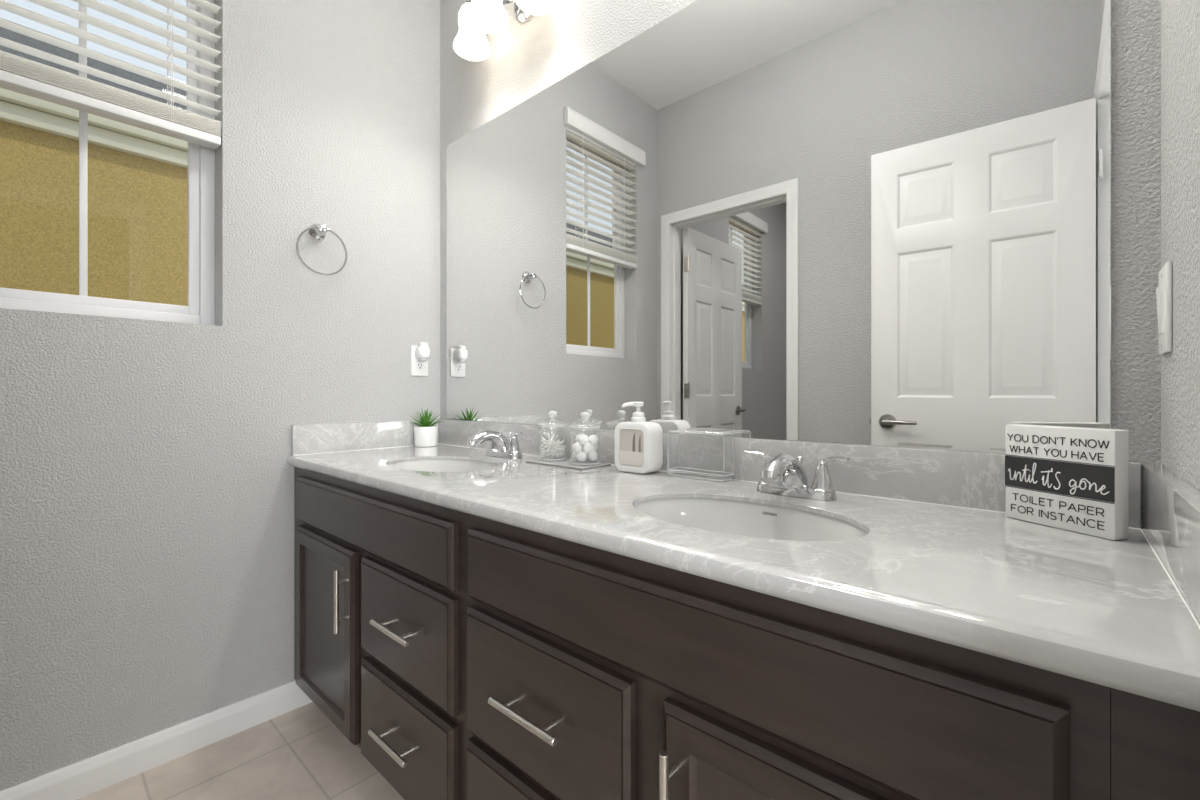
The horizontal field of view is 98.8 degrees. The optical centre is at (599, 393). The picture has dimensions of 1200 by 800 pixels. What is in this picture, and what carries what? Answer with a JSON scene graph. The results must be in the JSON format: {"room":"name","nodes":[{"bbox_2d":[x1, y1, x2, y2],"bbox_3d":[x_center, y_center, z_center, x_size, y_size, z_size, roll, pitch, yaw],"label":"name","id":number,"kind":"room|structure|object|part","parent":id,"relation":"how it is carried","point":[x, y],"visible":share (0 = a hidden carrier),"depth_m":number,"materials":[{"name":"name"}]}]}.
{"room":"bathroom","nodes":[
{"label":"bathroom","id":0,"kind":"room"},
{"bbox_2d":[0,0,439,790],"bbox_3d":[-1.934,-0.364,0.715,0.140,2.764,3.970,0,0,42],"label":"wall","id":1,"kind":"structure","parent":0,"point":[147,479],"depth_m":1.54,"materials":[{"name":"grey paint"}]},
{"bbox_2d":[0,0,214,324],"bbox_3d":[-1.397,-0.800,1.384,0.049,1.203,0.579,0,0,42],"label":"window","id":2,"kind":"structure","parent":1,"relation":"in","point":[200,309],"depth_m":1.55,"materials":[{"name":"white plastic"}]},
{"bbox_3d":[-1.394,-0.530,1.382,0.022,0.590,0.507,0,0,42],"label":"sash","id":3,"kind":"part","parent":2,"relation":"part of","materials":[{"name":"white plastic"}]},
{"bbox_2d":[0,0,220,149],"bbox_3d":[-1.326,-1.081,1.305,0.082,0.697,0.644,0,0,42],"label":"window blind","id":4,"kind":"object","parent":2,"relation":"attached to","point":[18,74],"visible":1,"depth_m":1.37,"materials":[{"name":"white plastic"}]},
{"bbox_3d":[-1.327,-0.745,1.323,0.052,0.025,0.571,0,0,42],"label":"rail","id":5,"kind":"part","parent":4,"relation":"part of","materials":[{"name":"white"}]},
{"bbox_3d":[-1.212,-1.042,1.451,0.058,0.600,0.006,0,0,42],"label":"ladder cord","id":6,"kind":"part","parent":4,"relation":"part of","materials":[{"name":"white fabric"}]},
{"bbox_3d":[-1.408,-1.077,1.395,0.014,0.577,0.507,0,0,42],"label":"sash","id":7,"kind":"part","parent":2,"relation":"part of","materials":[{"name":"white plastic"}]},
{"bbox_2d":[0,680,312,799],"bbox_3d":[-1.293,0.975,1.318,0.014,0.086,1.036,0,0,42],"label":"baseboard","id":8,"kind":"structure","parent":1,"relation":"attached to","point":[80,779],"depth_m":1.40,"materials":[{"name":"white paint"}]},
{"bbox_2d":[296,223,346,274],"bbox_3d":[-0.923,-0.476,1.699,0.058,0.177,0.158,0,0,42],"label":"towel ring","id":9,"kind":"object","parent":1,"relation":"attached to","point":[317,231],"visible":1,"depth_m":1.69,"materials":[{"name":"silver metal"}]},
{"bbox_3d":[-0.923,-0.538,1.699,0.058,0.053,0.053,0,0,42],"label":"wall post","id":10,"kind":"part","parent":9,"relation":"part of","materials":[{"name":"silver metal"}]},
{"bbox_2d":[411,345,427,375],"bbox_3d":[-0.697,-0.124,1.989,0.008,0.115,0.070,0,0,42],"label":"wall outlet","id":11,"kind":"object","parent":1,"relation":"attached to","point":[418,368],"visible":0.62,"depth_m":1.98,"materials":[{"name":"white plastic"}]},
{"bbox_2d":[416,362,423,369],"bbox_3d":[-0.696,-0.105,1.988,0.003,0.029,0.033,0,0,42],"label":"receptacle","id":12,"kind":"object","parent":11,"relation":"attached to","point":[419,365],"depth_m":1.99,"materials":[{"name":"white plastic"}]},
{"bbox_2d":[415,342,429,360],"bbox_3d":[-0.678,-0.159,1.972,0.042,0.072,0.046,0,0,42],"label":"air freshener","id":13,"kind":"object","parent":11,"relation":"attached to","point":[422,351],"visible":1,"depth_m":1.96,"materials":[{"name":"white plastic"}]},
{"bbox_2d":[418,358,427,360],"bbox_3d":[-0.679,-0.132,1.973,0.035,0.018,0.035,0,0,42],"label":"bottle","id":14,"kind":"object","parent":13,"relation":"on","point":[419,359],"depth_m":1.96,"materials":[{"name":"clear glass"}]},
{"bbox_2d":[77,702,404,799],"bbox_3d":[-1.157,1.068,0.022,2.221,0.100,3.970,0,0,42],"label":"floor","id":15,"kind":"structure","parent":0,"point":[299,753],"depth_m":1.38,"materials":[{"name":"beige tile"}]},
{"bbox_2d":[294,467,1199,799],"bbox_3d":[-0.103,0.626,1.190,1.957,0.784,0.579,0,0,42],"label":"vanity cabinet","id":16,"kind":"object","parent":15,"relation":"on","point":[464,656],"visible":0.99,"depth_m":0.72,"materials":[{"name":"brown wood"}]},
{"bbox_3d":[-0.790,0.663,1.472,0.421,0.498,0.020,0,0,42],"label":"door","id":17,"kind":"part","parent":16,"relation":"part of","materials":[{"name":"brown wood"}]},
{"bbox_3d":[-0.671,0.537,1.330,0.012,0.162,0.034,0,0,42],"label":"bar handle","id":18,"kind":"part","parent":16,"relation":"part of","materials":[{"name":"silver metal"}]},
{"bbox_3d":[-0.465,0.785,1.147,0.162,0.012,0.034,0,0,42],"label":"bar handle","id":19,"kind":"part","parent":16,"relation":"part of","materials":[{"name":"silver metal"}]},
{"bbox_3d":[-0.459,0.527,1.141,0.162,0.012,0.034,0,0,42],"label":"bar handle","id":20,"kind":"part","parent":16,"relation":"part of","materials":[{"name":"silver metal"}]},
{"bbox_3d":[-0.445,0.791,1.165,0.413,0.242,0.020,0,0,42],"label":"drawer","id":21,"kind":"part","parent":16,"relation":"part of","materials":[{"name":"brown wood"}]},
{"bbox_3d":[-0.445,0.530,1.165,0.413,0.233,0.020,0,0,42],"label":"drawer","id":22,"kind":"part","parent":16,"relation":"part of","materials":[{"name":"brown wood"}]},
{"bbox_3d":[-0.105,0.790,0.861,0.401,0.243,0.020,0,0,42],"label":"drawer","id":23,"kind":"part","parent":16,"relation":"part of","materials":[{"name":"brown wood"}]},
{"bbox_3d":[-0.121,0.529,0.841,0.162,0.012,0.034,0,0,42],"label":"bar handle","id":24,"kind":"part","parent":16,"relation":"part of","materials":[{"name":"silver metal"}]},
{"bbox_3d":[-0.105,0.531,0.861,0.401,0.238,0.020,0,0,42],"label":"drawer","id":25,"kind":"part","parent":16,"relation":"part of","materials":[{"name":"brown wood"}]},
{"bbox_3d":[0.088,0.534,0.654,0.012,0.162,0.034,0,0,42],"label":"bar handle","id":26,"kind":"part","parent":16,"relation":"part of","materials":[{"name":"silver metal"}]},
{"bbox_2d":[287,419,1199,711],"bbox_3d":[-0.091,0.168,1.202,1.960,0.130,0.548,0,0,42],"label":"countertop","id":27,"kind":"structure","parent":16,"relation":"on","point":[941,558],"depth_m":0.68,"materials":[{"name":"stone"}]},
{"bbox_2d":[407,408,440,446],"bbox_3d":[-0.644,0.126,1.935,0.114,0.146,0.143,0,0,42],"label":"potted plant","id":28,"kind":"object","parent":27,"relation":"on","point":[425,435],"visible":1,"depth_m":1.91,"materials":[{"name":"green plant"}]},
{"bbox_3d":[-0.656,0.162,1.940,0.087,0.074,0.087,0,0,42],"label":"pot","id":29,"kind":"part","parent":28,"relation":"part of","materials":[{"name":"white ceramic"}]},
{"bbox_2d":[387,459,496,471],"bbox_3d":[-0.452,0.291,1.467,0.440,0.165,0.308,0,0,42],"label":"basin","id":30,"kind":"object","parent":27,"relation":"in","point":[429,465],"visible":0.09,"depth_m":1.61,"materials":[{"name":"grey ceramic"}]},
{"bbox_2d":[467,429,522,458],"bbox_3d":[-0.327,0.156,1.614,0.166,0.086,0.164,0,0,-9],"label":"faucet","id":31,"kind":"object","parent":27,"relation":"on","point":[499,445],"visible":1,"depth_m":1.58,"materials":[{"name":"silver metal"}]},
{"bbox_3d":[-0.340,0.152,1.586,0.050,0.077,0.159,0,0,42],"label":"spout","id":32,"kind":"part","parent":31,"relation":"part of","materials":[{"name":"silver metal"}]},
{"bbox_3d":[-0.342,0.164,1.660,0.049,0.071,0.049,0,0,42],"label":"handle","id":33,"kind":"part","parent":31,"relation":"part of","materials":[{"name":"silver metal"}]},
{"bbox_3d":[-0.304,0.190,1.626,0.154,0.018,0.052,0,0,42],"label":"plate","id":34,"kind":"part","parent":31,"relation":"part of","materials":[{"name":"silver metal"}]},
{"bbox_3d":[-0.266,0.164,1.591,0.049,0.071,0.049,0,0,42],"label":"handle","id":35,"kind":"part","parent":31,"relation":"part of","materials":[{"name":"silver metal"}]},
{"bbox_3d":[-0.254,0.134,1.573,0.017,0.031,0.060,0,0,-35],"label":"lever","id":36,"kind":"part","parent":31,"relation":"part of","materials":[{"name":"silver metal"}]},
{"bbox_2d":[526,458,611,469],"bbox_3d":[-0.091,0.197,1.455,0.225,0.005,0.120,0,0,42],"label":"tray","id":37,"kind":"object","parent":27,"relation":"on","point":[565,463],"visible":0.77,"depth_m":1.42,"materials":[{"name":"grey plastic"}]},
{"bbox_2d":[537,411,567,460],"bbox_3d":[-0.138,0.123,1.502,0.091,0.143,0.091,0,0,42],"label":"glass jar","id":38,"kind":"object","parent":37,"relation":"on","point":[552,414],"visible":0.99,"depth_m":1.49,"materials":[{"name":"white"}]},
{"bbox_3d":[-0.138,0.073,1.502,0.091,0.043,0.091,0,0,42],"label":"knob","id":39,"kind":"part","parent":38,"relation":"part of","materials":[{"name":"clear glass"}]},
{"bbox_2d":[569,412,600,465],"bbox_3d":[-0.041,0.123,1.413,0.091,0.143,0.091,0,0,42],"label":"glass jar","id":40,"kind":"object","parent":37,"relation":"on","point":[585,416],"visible":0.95,"depth_m":1.40,"materials":[{"name":"white"}]},
{"bbox_2d":[572,452,577,459],"bbox_3d":[-0.062,0.171,1.421,0.030,0.029,0.029,0,0,31],"label":"ball","id":41,"kind":"object","parent":40,"relation":"in","point":[574,454],"visible":0.41,"depth_m":1.41,"materials":[{"name":"white fabric"}]},
{"bbox_2d":[572,442,582,452],"bbox_3d":[-0.061,0.149,1.404,0.029,0.030,0.029,0,0,-43],"label":"ball","id":42,"kind":"object","parent":40,"relation":"in","point":[577,447],"visible":0.98,"depth_m":1.39,"materials":[{"name":"white fabric"}]},
{"bbox_2d":[575,434,581,442],"bbox_3d":[-0.054,0.128,1.430,0.029,0.030,0.029,0,0,-29],"label":"ball","id":43,"kind":"object","parent":40,"relation":"in","point":[579,435],"visible":0.38,"depth_m":1.42,"materials":[{"name":"white fabric"}]},
{"bbox_2d":[576,451,586,461],"bbox_3d":[-0.049,0.172,1.392,0.029,0.029,0.029,0,0,0],"label":"ball","id":44,"kind":"object","parent":40,"relation":"in","point":[581,456],"visible":1,"depth_m":1.38,"materials":[{"name":"white fabric"}]},
{"bbox_2d":[579,434,588,444],"bbox_3d":[-0.043,0.127,1.400,0.029,0.029,0.029,0,0,7],"label":"ball","id":45,"kind":"object","parent":40,"relation":"in","point":[583,439],"visible":1,"depth_m":1.39,"materials":[{"name":"white fabric"}]},
{"bbox_3d":[-0.041,0.073,1.413,0.091,0.043,0.091,0,0,42],"label":"knob","id":46,"kind":"part","parent":40,"relation":"part of","materials":[{"name":"clear glass"}]},
{"bbox_3d":[-0.041,0.086,1.413,0.089,0.018,0.089,0,0,42],"label":"lid","id":47,"kind":"part","parent":40,"relation":"part of","materials":[{"name":"clear glass"}]},
{"bbox_2d":[583,443,593,453],"bbox_3d":[-0.032,0.149,1.392,0.029,0.029,0.029,0,0,-32],"label":"ball","id":48,"kind":"object","parent":40,"relation":"in","point":[587,448],"visible":1,"depth_m":1.38,"materials":[{"name":"white fabric"}]},
{"bbox_2d":[587,450,597,460],"bbox_3d":[-0.020,0.171,1.405,0.029,0.030,0.030,0,0,42],"label":"ball","id":49,"kind":"object","parent":40,"relation":"in","point":[593,455],"visible":0.92,"depth_m":1.39,"materials":[{"name":"white fabric"}]},
{"bbox_2d":[589,435,598,444],"bbox_3d":[-0.018,0.129,1.412,0.030,0.029,0.029,0,0,-34],"label":"ball","id":50,"kind":"object","parent":40,"relation":"in","point":[593,439],"visible":0.92,"depth_m":1.40,"materials":[{"name":"white fabric"}]},
{"bbox_2d":[615,402,662,473],"bbox_3d":[0.098,0.111,1.305,0.112,0.178,0.064,0,0,42],"label":"soap dispenser","id":51,"kind":"object","parent":27,"relation":"on","point":[638,442],"visible":1,"depth_m":1.28,"materials":[{"name":"white plastic"}]},
{"bbox_3d":[0.083,0.030,1.302,0.056,0.017,0.027,0,0,-11],"label":"spout","id":52,"kind":"part","parent":51,"relation":"part of","materials":[{"name":"white plastic"}]},
{"bbox_2d":[667,430,733,481],"bbox_3d":[0.236,0.145,1.214,0.152,0.108,0.051,0,0,42],"label":"acrylic box","id":53,"kind":"object","parent":27,"relation":"on","point":[723,434],"visible":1,"depth_m":1.21,"materials":[{"name":"clear plastic"}]},
{"bbox_2d":[634,498,868,540],"bbox_3d":[0.231,0.291,0.858,0.440,0.165,0.308,0,0,42],"label":"basin","id":54,"kind":"object","parent":27,"relation":"in","point":[742,518],"visible":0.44,"depth_m":0.97,"materials":[{"name":"grey ceramic"}]},
{"bbox_2d":[744,450,848,500],"bbox_3d":[0.361,0.156,1.001,0.166,0.086,0.164,0,0,-9],"label":"faucet","id":55,"kind":"object","parent":27,"relation":"on","point":[795,480],"visible":1,"depth_m":0.97,"materials":[{"name":"silver metal"}]},
{"bbox_3d":[0.326,0.134,1.056,0.060,0.031,0.017,0,0,28],"label":"lever","id":56,"kind":"part","parent":55,"relation":"part of","materials":[{"name":"silver metal"}]},
{"bbox_3d":[0.346,0.164,1.046,0.049,0.071,0.049,0,0,42],"label":"handle","id":57,"kind":"part","parent":55,"relation":"part of","materials":[{"name":"silver metal"}]},
{"bbox_3d":[0.348,0.152,0.972,0.050,0.077,0.159,0,0,42],"label":"spout","id":58,"kind":"part","parent":55,"relation":"part of","materials":[{"name":"silver metal"}]},
{"bbox_3d":[0.384,0.190,1.012,0.154,0.018,0.052,0,0,42],"label":"plate","id":59,"kind":"part","parent":55,"relation":"part of","materials":[{"name":"silver metal"}]},
{"bbox_3d":[0.400,0.157,1.030,0.011,0.061,0.016,0,0,42],"label":"lift rod","id":60,"kind":"part","parent":55,"relation":"part of","materials":[{"name":"silver metal"}]},
{"bbox_3d":[0.422,0.164,0.978,0.049,0.071,0.049,0,0,42],"label":"handle","id":61,"kind":"part","parent":55,"relation":"part of","materials":[{"name":"silver metal"}]},
{"bbox_3d":[0.434,0.134,0.960,0.017,0.031,0.060,0,0,-35],"label":"lever","id":62,"kind":"part","parent":55,"relation":"part of","materials":[{"name":"silver metal"}]},
{"bbox_2d":[1005,424,1128,539],"bbox_3d":[0.687,0.125,0.765,0.032,0.149,0.142,0,0,-17],"label":"word sign","id":63,"kind":"object","parent":27,"relation":"on","point":[1076,479],"visible":1,"depth_m":0.74,"materials":[{"name":"white paint"}]},
{"bbox_3d":[0.238,0.662,0.556,0.407,0.500,0.020,0,0,42],"label":"door","id":64,"kind":"part","parent":16,"relation":"part of","materials":[{"name":"brown wood"}]},
{"bbox_2d":[440,0,1160,463],"bbox_3d":[0.131,-0.364,1.452,1.961,2.764,0.120,0,0,42],"label":"wall","id":65,"kind":"structure","parent":0,"point":[526,59],"depth_m":0.79,"materials":[{"name":"grey paint"}]},
{"bbox_2d":[453,0,556,60],"bbox_3d":[-0.310,-1.272,1.623,0.449,0.230,0.212,0,0,42],"label":"vanity light","id":66,"kind":"object","parent":65,"relation":"attached to","point":[476,18],"visible":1,"depth_m":1.65,"materials":[{"name":"white glass"}]},
{"bbox_3d":[-0.430,-1.227,1.732,0.124,0.140,0.124,0,0,42],"label":"lamp shade","id":67,"kind":"part","parent":66,"relation":"part of","materials":[{"name":"white glass"}]},
{"bbox_3d":[-0.346,-1.227,1.597,0.124,0.140,0.124,0,0,42],"label":"lamp shade","id":68,"kind":"part","parent":66,"relation":"part of","materials":[{"name":"white glass"}]},
{"bbox_3d":[-0.295,-1.329,1.635,0.339,0.098,0.136,0,0,42],"label":"arm","id":69,"kind":"part","parent":66,"relation":"part of","materials":[{"name":"silver metal"}]},
{"bbox_3d":[-0.247,-1.287,1.690,0.120,0.120,0.028,0,0,42],"label":"wall plate","id":70,"kind":"part","parent":66,"relation":"part of","materials":[{"name":"silver metal"}]},
{"bbox_3d":[-0.188,-1.227,1.516,0.124,0.140,0.124,0,0,42],"label":"lamp shade","id":71,"kind":"part","parent":66,"relation":"part of","materials":[{"name":"white glass"}]},
{"bbox_2d":[446,0,1110,453],"bbox_3d":[0.090,-0.433,1.405,1.856,1.071,0.005,0,0,42],"label":"wall mirror","id":72,"kind":"object","parent":65,"relation":"attached to","point":[860,222],"visible":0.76,"depth_m":1.09,"materials":[{"name":"grey mirror"}]},
{"bbox_2d":[439,419,1140,527],"bbox_3d":[0.085,0.151,1.400,1.918,0.097,0.020,0,0,42],"label":"backsplash","id":73,"kind":"structure","parent":65,"relation":"attached to","point":[968,479],"depth_m":1.02,"materials":[{"name":"stone"}]},
{"bbox_2d":[1161,0,1199,490],"bbox_3d":[-0.373,-0.364,-0.677,0.120,2.764,3.970,0,0,42],"label":"wall","id":74,"kind":"structure","parent":0,"point":[1180,19],"depth_m":0.64,"materials":[{"name":"grey paint"}]},
{"bbox_2d":[1156,262,1171,354],"bbox_3d":[0.772,-0.114,0.706,0.010,0.119,0.072,0,0,42],"label":"light switch","id":75,"kind":"object","parent":74,"relation":"attached to","point":[1164,290],"visible":1,"depth_m":0.68,"materials":[{"name":"white plastic"}]},
{"label":"outside","id":76,"kind":"structure","parent":0,"visible":0},
{"bbox_3d":[-6.169,1.418,4.981,11.860,0.200,15.000,0,0,42],"label":"ground","id":77,"kind":"structure","parent":76,"visible":0},
{"bbox_2d":[0,18,187,305],"bbox_3d":[-4.266,-0.612,3.283,4.160,3.860,13.400,0,0,42],"label":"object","id":78,"kind":"structure","parent":77,"relation":"on","point":[138,177],"depth_m":2.44,"materials":[{"name":"beige paint"}]}
]}

